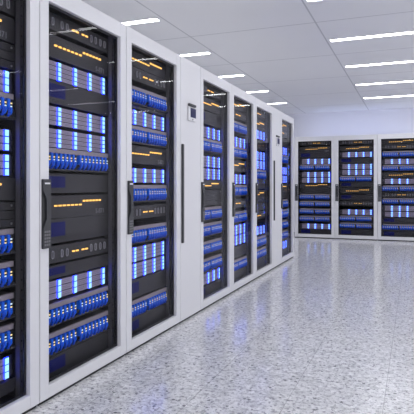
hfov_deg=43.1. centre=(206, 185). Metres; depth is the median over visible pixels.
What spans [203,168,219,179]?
shelf
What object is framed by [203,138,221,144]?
shelf
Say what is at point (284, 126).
server
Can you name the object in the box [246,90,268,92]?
recessed light
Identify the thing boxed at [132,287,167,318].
panel
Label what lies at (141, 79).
server
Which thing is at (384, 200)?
panel
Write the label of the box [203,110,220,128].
server
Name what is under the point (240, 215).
panel
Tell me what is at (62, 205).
server
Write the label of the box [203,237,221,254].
panel
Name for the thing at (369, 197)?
server
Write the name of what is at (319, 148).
server
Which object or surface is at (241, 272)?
server
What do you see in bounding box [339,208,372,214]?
shelf
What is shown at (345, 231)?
server
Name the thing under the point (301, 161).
shelf
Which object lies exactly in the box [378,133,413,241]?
rack
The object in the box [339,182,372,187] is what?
server
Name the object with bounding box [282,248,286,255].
server
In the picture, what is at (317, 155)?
server
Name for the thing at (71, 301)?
shelf
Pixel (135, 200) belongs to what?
tray
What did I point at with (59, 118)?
shelf
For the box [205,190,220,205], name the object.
server
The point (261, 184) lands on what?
server
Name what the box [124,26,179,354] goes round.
rack
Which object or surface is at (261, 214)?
server
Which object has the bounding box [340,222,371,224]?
shelf
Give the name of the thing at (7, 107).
cables
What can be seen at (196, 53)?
diffuser
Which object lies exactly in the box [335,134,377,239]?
rack
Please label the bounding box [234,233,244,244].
shelf
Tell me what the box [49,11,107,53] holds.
server
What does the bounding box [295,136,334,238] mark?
rack
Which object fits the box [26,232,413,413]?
floor
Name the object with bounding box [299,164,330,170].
panel
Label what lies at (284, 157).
panel
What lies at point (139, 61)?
server
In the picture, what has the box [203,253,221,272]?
panel
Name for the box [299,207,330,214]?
panel
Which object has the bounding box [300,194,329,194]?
shelf
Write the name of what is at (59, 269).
server
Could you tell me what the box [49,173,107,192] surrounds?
server
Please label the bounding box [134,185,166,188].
shelf
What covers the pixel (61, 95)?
server
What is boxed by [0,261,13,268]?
shelf
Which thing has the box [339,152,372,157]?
shelf
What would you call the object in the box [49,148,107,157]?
shelf
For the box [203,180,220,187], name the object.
server
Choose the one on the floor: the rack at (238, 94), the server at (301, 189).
the rack at (238, 94)
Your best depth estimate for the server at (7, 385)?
2.52 m
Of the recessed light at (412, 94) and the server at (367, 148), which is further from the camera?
the server at (367, 148)
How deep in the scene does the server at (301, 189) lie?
11.09 m
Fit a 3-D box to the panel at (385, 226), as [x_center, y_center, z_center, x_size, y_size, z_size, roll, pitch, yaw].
[3.946,0.827,10.708,0.716,0.122,0.581,0,0,22]
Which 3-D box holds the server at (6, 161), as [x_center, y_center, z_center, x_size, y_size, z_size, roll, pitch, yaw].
[-1.328,-0.100,2.346,0.564,0.103,0.716,0,0,22]
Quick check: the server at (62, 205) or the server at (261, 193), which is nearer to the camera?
the server at (62, 205)
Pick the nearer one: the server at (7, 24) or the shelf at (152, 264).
the server at (7, 24)
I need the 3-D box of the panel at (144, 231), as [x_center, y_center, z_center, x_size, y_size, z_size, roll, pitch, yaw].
[-0.686,0.343,3.899,0.581,0.122,0.716,0,0,22]
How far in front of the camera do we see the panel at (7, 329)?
2.49 m
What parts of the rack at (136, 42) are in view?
handle, mounting rail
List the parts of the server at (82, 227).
navy panel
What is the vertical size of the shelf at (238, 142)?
0.103 m
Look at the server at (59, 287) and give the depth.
3.03 m
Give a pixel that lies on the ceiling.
(283, 48)
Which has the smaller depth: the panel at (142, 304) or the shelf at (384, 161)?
the panel at (142, 304)
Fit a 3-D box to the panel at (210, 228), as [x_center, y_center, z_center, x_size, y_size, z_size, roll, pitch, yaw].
[-0.222,0.411,5.070,0.581,0.122,0.716,0,0,22]
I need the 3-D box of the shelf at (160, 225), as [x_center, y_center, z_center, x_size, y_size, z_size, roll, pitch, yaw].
[-0.440,0.296,3.802,0.017,0.027,0.636,0,0,22]
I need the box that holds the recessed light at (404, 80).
[355,80,413,85]
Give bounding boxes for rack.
[0,0,38,413]
[37,0,125,405]
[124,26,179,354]
[199,67,231,311]
[231,85,254,292]
[254,97,272,279]
[281,112,293,263]
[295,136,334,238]
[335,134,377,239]
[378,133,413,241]
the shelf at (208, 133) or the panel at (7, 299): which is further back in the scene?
the shelf at (208, 133)
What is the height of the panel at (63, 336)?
0.122 m
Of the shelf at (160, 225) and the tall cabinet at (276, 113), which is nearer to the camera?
the shelf at (160, 225)
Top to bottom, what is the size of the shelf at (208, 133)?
0.103 m
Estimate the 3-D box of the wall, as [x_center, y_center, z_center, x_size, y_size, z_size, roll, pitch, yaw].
[4.290,-0.303,11.584,7.600,2.800,0.100,0,0,22]
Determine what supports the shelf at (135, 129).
attached to the panel at (143, 137)
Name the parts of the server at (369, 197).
navy panel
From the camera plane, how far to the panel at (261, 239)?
6.61 m
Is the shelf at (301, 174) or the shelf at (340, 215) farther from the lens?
the shelf at (301, 174)
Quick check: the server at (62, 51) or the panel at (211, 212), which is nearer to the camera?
the server at (62, 51)
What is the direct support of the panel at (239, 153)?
in the rack at (238, 94)
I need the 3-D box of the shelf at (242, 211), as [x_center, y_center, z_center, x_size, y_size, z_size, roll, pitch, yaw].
[0.334,0.295,5.754,0.017,0.027,0.636,0,0,22]
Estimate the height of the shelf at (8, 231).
0.027 m
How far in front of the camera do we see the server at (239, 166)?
5.84 m
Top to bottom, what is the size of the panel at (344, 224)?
0.122 m
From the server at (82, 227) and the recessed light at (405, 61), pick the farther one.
the recessed light at (405, 61)
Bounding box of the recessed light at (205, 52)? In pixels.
[178,51,210,56]
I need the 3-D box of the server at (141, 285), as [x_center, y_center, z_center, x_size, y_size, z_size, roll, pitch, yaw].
[-0.699,0.718,3.904,0.552,0.128,0.716,0,0,22]
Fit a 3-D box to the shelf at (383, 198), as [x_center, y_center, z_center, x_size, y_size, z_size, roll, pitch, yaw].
[3.849,0.259,10.462,0.636,0.027,0.017,0,0,22]
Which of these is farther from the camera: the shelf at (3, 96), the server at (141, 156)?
the server at (141, 156)
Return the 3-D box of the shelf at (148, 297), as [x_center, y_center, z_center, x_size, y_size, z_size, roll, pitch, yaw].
[-0.440,0.806,3.802,0.017,0.027,0.636,0,0,22]
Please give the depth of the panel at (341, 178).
10.77 m
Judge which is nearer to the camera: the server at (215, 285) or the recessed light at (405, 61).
the server at (215, 285)
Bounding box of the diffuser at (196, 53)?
[180,52,209,55]
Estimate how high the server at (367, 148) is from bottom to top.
0.105 m
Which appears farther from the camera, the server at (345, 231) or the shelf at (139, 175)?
the server at (345, 231)
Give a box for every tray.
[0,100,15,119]
[132,101,167,112]
[132,141,167,147]
[132,236,167,244]
[134,199,167,202]
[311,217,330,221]
[382,191,413,191]
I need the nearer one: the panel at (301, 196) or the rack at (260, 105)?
the rack at (260, 105)
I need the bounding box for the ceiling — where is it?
[81,0,413,113]
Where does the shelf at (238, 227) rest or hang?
in the rack at (238, 94)
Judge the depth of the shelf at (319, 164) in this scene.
11.04 m
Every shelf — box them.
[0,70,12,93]
[0,91,13,99]
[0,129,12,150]
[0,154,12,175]
[0,228,13,234]
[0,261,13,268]
[0,292,13,301]
[0,323,13,332]
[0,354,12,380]
[49,60,105,94]
[49,106,105,133]
[49,128,105,152]
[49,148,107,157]
[49,286,107,309]
[49,310,107,338]
[132,85,166,100]
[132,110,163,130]
[132,125,166,135]
[132,168,163,182]
[132,240,163,261]
[132,255,163,278]
[132,287,166,304]
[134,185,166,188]
[134,222,166,230]
[203,126,219,140]
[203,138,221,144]
[203,156,219,167]
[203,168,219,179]
[203,221,221,226]
[203,237,221,244]
[203,253,221,261]
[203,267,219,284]
[205,206,221,209]
[234,137,244,147]
[234,174,244,183]
[234,223,244,234]
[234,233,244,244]
[234,255,246,262]
[235,210,246,213]
[257,130,263,140]
[257,151,263,160]
[257,161,263,169]
[257,225,263,234]
[282,240,285,248]
[299,159,330,164]
[299,172,330,176]
[299,178,330,182]
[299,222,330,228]
[300,164,329,165]
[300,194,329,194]
[300,201,329,201]
[300,208,329,209]
[300,215,329,216]
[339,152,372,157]
[339,164,372,169]
[339,170,372,174]
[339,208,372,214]
[340,176,371,176]
[340,215,371,216]
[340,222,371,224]
[382,159,413,164]
[382,179,413,183]
[382,205,413,210]
[382,211,413,216]
[383,151,413,152]
[383,165,413,166]
[383,185,413,186]
[383,198,413,199]
[383,224,413,225]
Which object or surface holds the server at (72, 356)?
in the rack at (78, 12)
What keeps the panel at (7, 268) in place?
in the rack at (24, 398)
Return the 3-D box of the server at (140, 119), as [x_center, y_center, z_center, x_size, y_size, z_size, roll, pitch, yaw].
[-0.709,-0.481,3.908,0.564,0.103,0.716,0,0,22]
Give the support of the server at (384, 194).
in the rack at (381, 137)
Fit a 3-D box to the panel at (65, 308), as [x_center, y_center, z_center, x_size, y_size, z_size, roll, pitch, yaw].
[-0.995,0.693,3.118,0.581,0.122,0.716,0,0,22]
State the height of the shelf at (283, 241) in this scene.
0.103 m
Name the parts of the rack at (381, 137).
handle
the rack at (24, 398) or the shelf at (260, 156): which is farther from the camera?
the shelf at (260, 156)
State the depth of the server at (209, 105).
5.03 m
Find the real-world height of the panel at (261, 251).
0.122 m
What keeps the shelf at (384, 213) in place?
in the rack at (381, 137)
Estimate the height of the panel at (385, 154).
0.122 m
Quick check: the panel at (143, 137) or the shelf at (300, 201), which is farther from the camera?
the shelf at (300, 201)
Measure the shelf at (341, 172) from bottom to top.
0.103 m
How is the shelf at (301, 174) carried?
in the rack at (319, 138)
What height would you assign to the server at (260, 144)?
0.124 m
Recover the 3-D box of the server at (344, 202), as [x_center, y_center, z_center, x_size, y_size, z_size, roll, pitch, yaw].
[3.170,0.359,11.029,0.716,0.092,0.556,0,0,22]
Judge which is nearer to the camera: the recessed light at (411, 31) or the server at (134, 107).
the server at (134, 107)
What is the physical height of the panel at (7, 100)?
0.122 m
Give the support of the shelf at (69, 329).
attached to the panel at (63, 336)
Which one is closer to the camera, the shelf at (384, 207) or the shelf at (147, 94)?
the shelf at (147, 94)
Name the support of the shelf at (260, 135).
in the rack at (260, 105)
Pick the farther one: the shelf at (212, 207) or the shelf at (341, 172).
the shelf at (341, 172)
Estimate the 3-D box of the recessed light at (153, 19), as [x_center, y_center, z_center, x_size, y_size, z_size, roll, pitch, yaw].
[-1.115,-1.697,5.573,1.340,0.012,0.100,0,0,22]
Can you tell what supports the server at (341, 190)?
in the rack at (374, 138)
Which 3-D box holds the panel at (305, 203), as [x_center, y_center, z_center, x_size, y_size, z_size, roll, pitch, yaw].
[2.385,0.380,11.327,0.716,0.122,0.581,0,0,22]
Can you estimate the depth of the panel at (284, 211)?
7.80 m
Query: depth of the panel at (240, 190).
5.82 m
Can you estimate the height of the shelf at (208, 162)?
0.103 m
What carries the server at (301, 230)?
in the rack at (319, 138)
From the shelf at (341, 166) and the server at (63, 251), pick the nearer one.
the server at (63, 251)
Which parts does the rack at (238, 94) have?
handle, mounting rail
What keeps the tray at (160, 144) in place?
on the panel at (143, 137)
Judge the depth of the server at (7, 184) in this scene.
2.51 m
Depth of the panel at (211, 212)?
5.03 m
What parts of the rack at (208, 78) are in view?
handle, mounting rail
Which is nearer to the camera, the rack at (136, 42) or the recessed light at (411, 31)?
the rack at (136, 42)
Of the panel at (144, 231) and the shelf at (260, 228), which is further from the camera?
the shelf at (260, 228)
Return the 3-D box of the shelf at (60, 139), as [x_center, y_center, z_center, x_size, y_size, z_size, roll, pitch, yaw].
[-1.019,-0.260,3.127,0.564,0.103,0.716,0,0,22]
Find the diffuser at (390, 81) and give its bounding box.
[358,81,412,84]
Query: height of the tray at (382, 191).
0.095 m
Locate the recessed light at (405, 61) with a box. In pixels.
[345,60,413,67]
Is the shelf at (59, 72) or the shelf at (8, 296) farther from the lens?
the shelf at (59, 72)
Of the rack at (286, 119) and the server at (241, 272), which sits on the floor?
the rack at (286, 119)
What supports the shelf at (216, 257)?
attached to the panel at (211, 261)
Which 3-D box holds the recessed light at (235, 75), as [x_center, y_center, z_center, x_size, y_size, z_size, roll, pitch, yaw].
[-0.054,-1.697,8.250,1.340,0.012,0.100,0,0,22]
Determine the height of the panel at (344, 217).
0.122 m
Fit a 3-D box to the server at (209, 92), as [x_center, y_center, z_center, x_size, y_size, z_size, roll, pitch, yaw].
[-0.233,-0.903,5.075,0.556,0.092,0.716,0,0,22]
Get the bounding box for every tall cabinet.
[178,56,199,323]
[272,107,280,268]
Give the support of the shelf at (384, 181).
in the rack at (381, 137)
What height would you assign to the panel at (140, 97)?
0.122 m
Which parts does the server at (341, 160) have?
navy panel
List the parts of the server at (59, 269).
navy panel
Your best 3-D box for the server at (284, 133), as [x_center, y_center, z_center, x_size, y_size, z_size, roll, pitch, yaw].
[0.850,-0.783,7.808,0.556,0.092,0.716,0,0,22]
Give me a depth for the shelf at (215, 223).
5.04 m
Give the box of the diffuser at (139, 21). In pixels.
[123,19,158,24]
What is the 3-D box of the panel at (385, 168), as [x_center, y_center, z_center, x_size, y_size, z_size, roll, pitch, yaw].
[3.946,-0.357,10.708,0.716,0.122,0.581,0,0,22]
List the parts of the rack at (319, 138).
handle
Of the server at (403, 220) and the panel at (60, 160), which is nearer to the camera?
the panel at (60, 160)
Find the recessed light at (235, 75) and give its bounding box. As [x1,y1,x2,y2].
[218,74,244,77]
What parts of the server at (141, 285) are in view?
navy panel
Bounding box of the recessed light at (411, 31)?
[329,30,413,41]
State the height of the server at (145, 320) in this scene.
0.111 m
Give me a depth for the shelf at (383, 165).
10.47 m
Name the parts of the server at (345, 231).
navy panel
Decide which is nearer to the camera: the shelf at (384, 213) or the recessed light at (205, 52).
the recessed light at (205, 52)
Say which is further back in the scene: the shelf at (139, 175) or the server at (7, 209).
the shelf at (139, 175)
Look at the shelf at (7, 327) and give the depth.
2.49 m
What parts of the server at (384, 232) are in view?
navy panel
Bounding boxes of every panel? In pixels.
[0,91,15,119]
[0,228,15,255]
[0,260,15,288]
[0,291,15,321]
[0,321,15,353]
[49,148,109,172]
[49,285,109,327]
[49,309,109,356]
[132,85,167,112]
[132,125,167,147]
[132,221,167,244]
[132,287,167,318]
[134,185,167,202]
[203,138,221,153]
[203,220,221,236]
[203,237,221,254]
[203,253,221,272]
[205,206,221,220]
[234,121,246,135]
[234,146,246,159]
[234,210,246,222]
[234,255,246,271]
[235,185,246,195]
[257,170,265,179]
[257,235,265,246]
[257,246,265,258]
[282,155,287,163]
[282,209,287,217]
[282,219,287,228]
[282,229,287,238]
[283,199,287,207]
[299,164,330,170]
[299,194,330,199]
[299,200,330,206]
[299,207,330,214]
[299,214,330,221]
[339,176,372,181]
[339,214,372,221]
[339,221,372,228]
[382,151,413,158]
[382,165,413,171]
[382,185,413,191]
[382,198,413,203]
[382,223,413,230]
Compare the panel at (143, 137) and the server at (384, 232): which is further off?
the server at (384, 232)
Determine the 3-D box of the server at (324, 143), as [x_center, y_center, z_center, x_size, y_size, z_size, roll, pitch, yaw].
[2.389,-0.903,11.338,0.716,0.092,0.556,0,0,22]
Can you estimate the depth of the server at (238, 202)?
5.87 m
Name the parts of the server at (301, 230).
navy panel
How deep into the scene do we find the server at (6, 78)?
2.51 m
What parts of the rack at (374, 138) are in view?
handle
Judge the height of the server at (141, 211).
0.092 m
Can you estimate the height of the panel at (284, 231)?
0.122 m
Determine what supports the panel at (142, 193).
in the rack at (136, 42)
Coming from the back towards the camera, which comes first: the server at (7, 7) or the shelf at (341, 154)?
the shelf at (341, 154)
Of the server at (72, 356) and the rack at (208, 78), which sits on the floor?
the rack at (208, 78)
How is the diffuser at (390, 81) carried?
attached to the recessed light at (404, 80)
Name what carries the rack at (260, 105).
on the floor
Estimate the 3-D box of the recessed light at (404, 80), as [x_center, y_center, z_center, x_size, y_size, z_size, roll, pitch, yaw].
[3.116,-1.697,8.543,1.340,0.012,0.100,0,0,22]
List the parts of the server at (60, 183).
navy panel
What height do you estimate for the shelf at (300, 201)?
0.027 m
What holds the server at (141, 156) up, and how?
in the rack at (136, 42)
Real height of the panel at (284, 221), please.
0.122 m
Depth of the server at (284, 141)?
7.86 m
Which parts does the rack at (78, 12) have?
handle, mounting rail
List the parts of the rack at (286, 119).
handle, mounting rail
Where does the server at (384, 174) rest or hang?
in the rack at (381, 137)
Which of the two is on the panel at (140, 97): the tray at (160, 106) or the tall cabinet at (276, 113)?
the tray at (160, 106)
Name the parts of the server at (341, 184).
navy panel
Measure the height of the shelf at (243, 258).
0.027 m
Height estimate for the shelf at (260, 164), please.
0.103 m
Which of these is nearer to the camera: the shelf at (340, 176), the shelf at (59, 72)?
the shelf at (59, 72)
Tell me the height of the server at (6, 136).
0.103 m
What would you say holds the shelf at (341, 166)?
in the rack at (374, 138)
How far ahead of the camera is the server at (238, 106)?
5.84 m
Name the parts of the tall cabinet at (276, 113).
handle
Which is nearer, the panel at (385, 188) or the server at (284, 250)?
the server at (284, 250)
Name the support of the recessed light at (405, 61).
in the ceiling
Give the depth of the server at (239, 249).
5.87 m
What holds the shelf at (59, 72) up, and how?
in the rack at (78, 12)
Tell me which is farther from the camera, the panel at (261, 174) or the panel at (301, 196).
the panel at (301, 196)
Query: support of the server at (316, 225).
in the rack at (319, 138)
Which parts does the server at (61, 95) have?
navy panel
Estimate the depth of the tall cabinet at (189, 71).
4.31 m
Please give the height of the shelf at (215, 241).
0.027 m
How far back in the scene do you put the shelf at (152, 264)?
3.85 m
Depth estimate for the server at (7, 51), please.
2.52 m
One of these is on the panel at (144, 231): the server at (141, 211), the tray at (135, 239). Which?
the tray at (135, 239)
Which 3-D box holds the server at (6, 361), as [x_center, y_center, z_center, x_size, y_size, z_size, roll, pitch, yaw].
[-1.328,0.875,2.346,0.564,0.103,0.716,0,0,22]
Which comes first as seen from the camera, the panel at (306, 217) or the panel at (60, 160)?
the panel at (60, 160)
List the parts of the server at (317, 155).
navy panel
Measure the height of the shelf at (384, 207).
0.103 m
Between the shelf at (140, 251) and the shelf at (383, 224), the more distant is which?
the shelf at (383, 224)
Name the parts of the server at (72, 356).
navy panel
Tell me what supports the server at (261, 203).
in the rack at (260, 105)
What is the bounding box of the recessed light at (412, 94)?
[363,94,413,98]
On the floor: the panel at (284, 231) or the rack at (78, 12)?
the rack at (78, 12)
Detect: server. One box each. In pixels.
[0,0,15,16]
[0,14,15,43]
[0,41,15,70]
[0,177,15,199]
[0,202,15,227]
[0,377,15,396]
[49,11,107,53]
[49,33,107,76]
[49,79,107,115]
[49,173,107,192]
[49,237,107,263]
[49,254,107,279]
[49,267,105,299]
[49,330,107,378]
[51,194,107,218]
[51,214,107,243]
[132,51,165,79]
[132,66,165,92]
[132,104,165,116]
[132,145,165,165]
[132,269,165,298]
[132,303,165,334]
[134,204,165,218]
[203,83,220,100]
[203,97,220,115]
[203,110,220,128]
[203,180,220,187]
[203,279,220,296]
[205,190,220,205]
[234,99,245,113]
[234,109,245,121]
[234,160,245,171]
[234,244,245,257]
[234,267,245,280]
[235,199,245,207]
[257,110,264,119]
[257,119,264,131]
[257,139,264,150]
[257,180,264,188]
[257,211,264,219]
[257,256,264,268]
[258,190,264,199]
[258,200,264,210]
[282,122,286,130]
[282,130,286,137]
[282,138,286,146]
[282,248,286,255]
[283,190,286,197]
[299,141,330,146]
[299,146,330,152]
[299,152,330,158]
[299,183,330,186]
[299,187,330,192]
[299,228,330,233]
[339,140,372,145]
[339,145,372,151]
[339,158,372,163]
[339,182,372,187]
[339,188,372,192]
[339,194,372,200]
[339,200,372,205]
[339,228,372,234]
[382,139,413,144]
[382,144,413,150]
[382,172,413,177]
[382,192,413,196]
[382,217,413,223]
[382,230,413,236]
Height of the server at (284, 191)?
0.121 m
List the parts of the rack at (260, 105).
handle, mounting rail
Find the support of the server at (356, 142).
in the rack at (374, 138)
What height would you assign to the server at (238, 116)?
0.092 m
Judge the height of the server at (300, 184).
0.075 m
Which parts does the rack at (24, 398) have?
mounting rail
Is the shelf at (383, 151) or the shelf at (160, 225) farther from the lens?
the shelf at (383, 151)
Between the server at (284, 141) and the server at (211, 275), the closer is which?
the server at (211, 275)
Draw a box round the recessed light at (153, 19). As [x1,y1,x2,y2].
[121,17,160,24]
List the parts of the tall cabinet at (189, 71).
handle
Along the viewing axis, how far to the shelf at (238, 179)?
5.87 m
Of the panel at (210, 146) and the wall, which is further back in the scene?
the wall
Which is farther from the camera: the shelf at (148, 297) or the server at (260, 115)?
the server at (260, 115)
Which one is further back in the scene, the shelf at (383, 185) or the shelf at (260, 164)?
the shelf at (383, 185)
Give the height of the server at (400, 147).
0.092 m
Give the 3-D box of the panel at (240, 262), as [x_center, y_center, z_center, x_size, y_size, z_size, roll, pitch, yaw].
[0.088,0.863,5.851,0.581,0.122,0.716,0,0,22]
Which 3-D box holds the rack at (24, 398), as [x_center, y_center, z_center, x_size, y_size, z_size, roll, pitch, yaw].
[-1.433,0.030,2.388,0.995,2.134,0.834,0,0,22]
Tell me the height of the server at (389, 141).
0.105 m
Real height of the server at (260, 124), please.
0.125 m
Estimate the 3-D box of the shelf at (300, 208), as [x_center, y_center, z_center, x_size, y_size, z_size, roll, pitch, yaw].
[2.287,0.492,11.081,0.636,0.027,0.017,0,0,22]
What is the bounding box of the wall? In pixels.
[286,108,413,231]
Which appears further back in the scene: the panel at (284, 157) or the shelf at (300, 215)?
the shelf at (300, 215)
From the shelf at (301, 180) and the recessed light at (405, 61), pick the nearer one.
the recessed light at (405, 61)
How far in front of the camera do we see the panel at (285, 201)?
7.81 m
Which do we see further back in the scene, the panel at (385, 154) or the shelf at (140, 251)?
the panel at (385, 154)
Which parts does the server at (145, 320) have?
navy panel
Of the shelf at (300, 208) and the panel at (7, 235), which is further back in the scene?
the shelf at (300, 208)
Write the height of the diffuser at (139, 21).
0.009 m
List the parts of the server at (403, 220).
navy panel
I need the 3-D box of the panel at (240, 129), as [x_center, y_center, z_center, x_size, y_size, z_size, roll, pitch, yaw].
[0.088,-0.642,5.851,0.581,0.122,0.716,0,0,22]
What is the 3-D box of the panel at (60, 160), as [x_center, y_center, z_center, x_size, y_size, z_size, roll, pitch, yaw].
[-0.995,-0.143,3.118,0.581,0.122,0.716,0,0,22]
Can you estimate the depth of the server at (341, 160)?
10.80 m
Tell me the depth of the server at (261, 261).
6.66 m

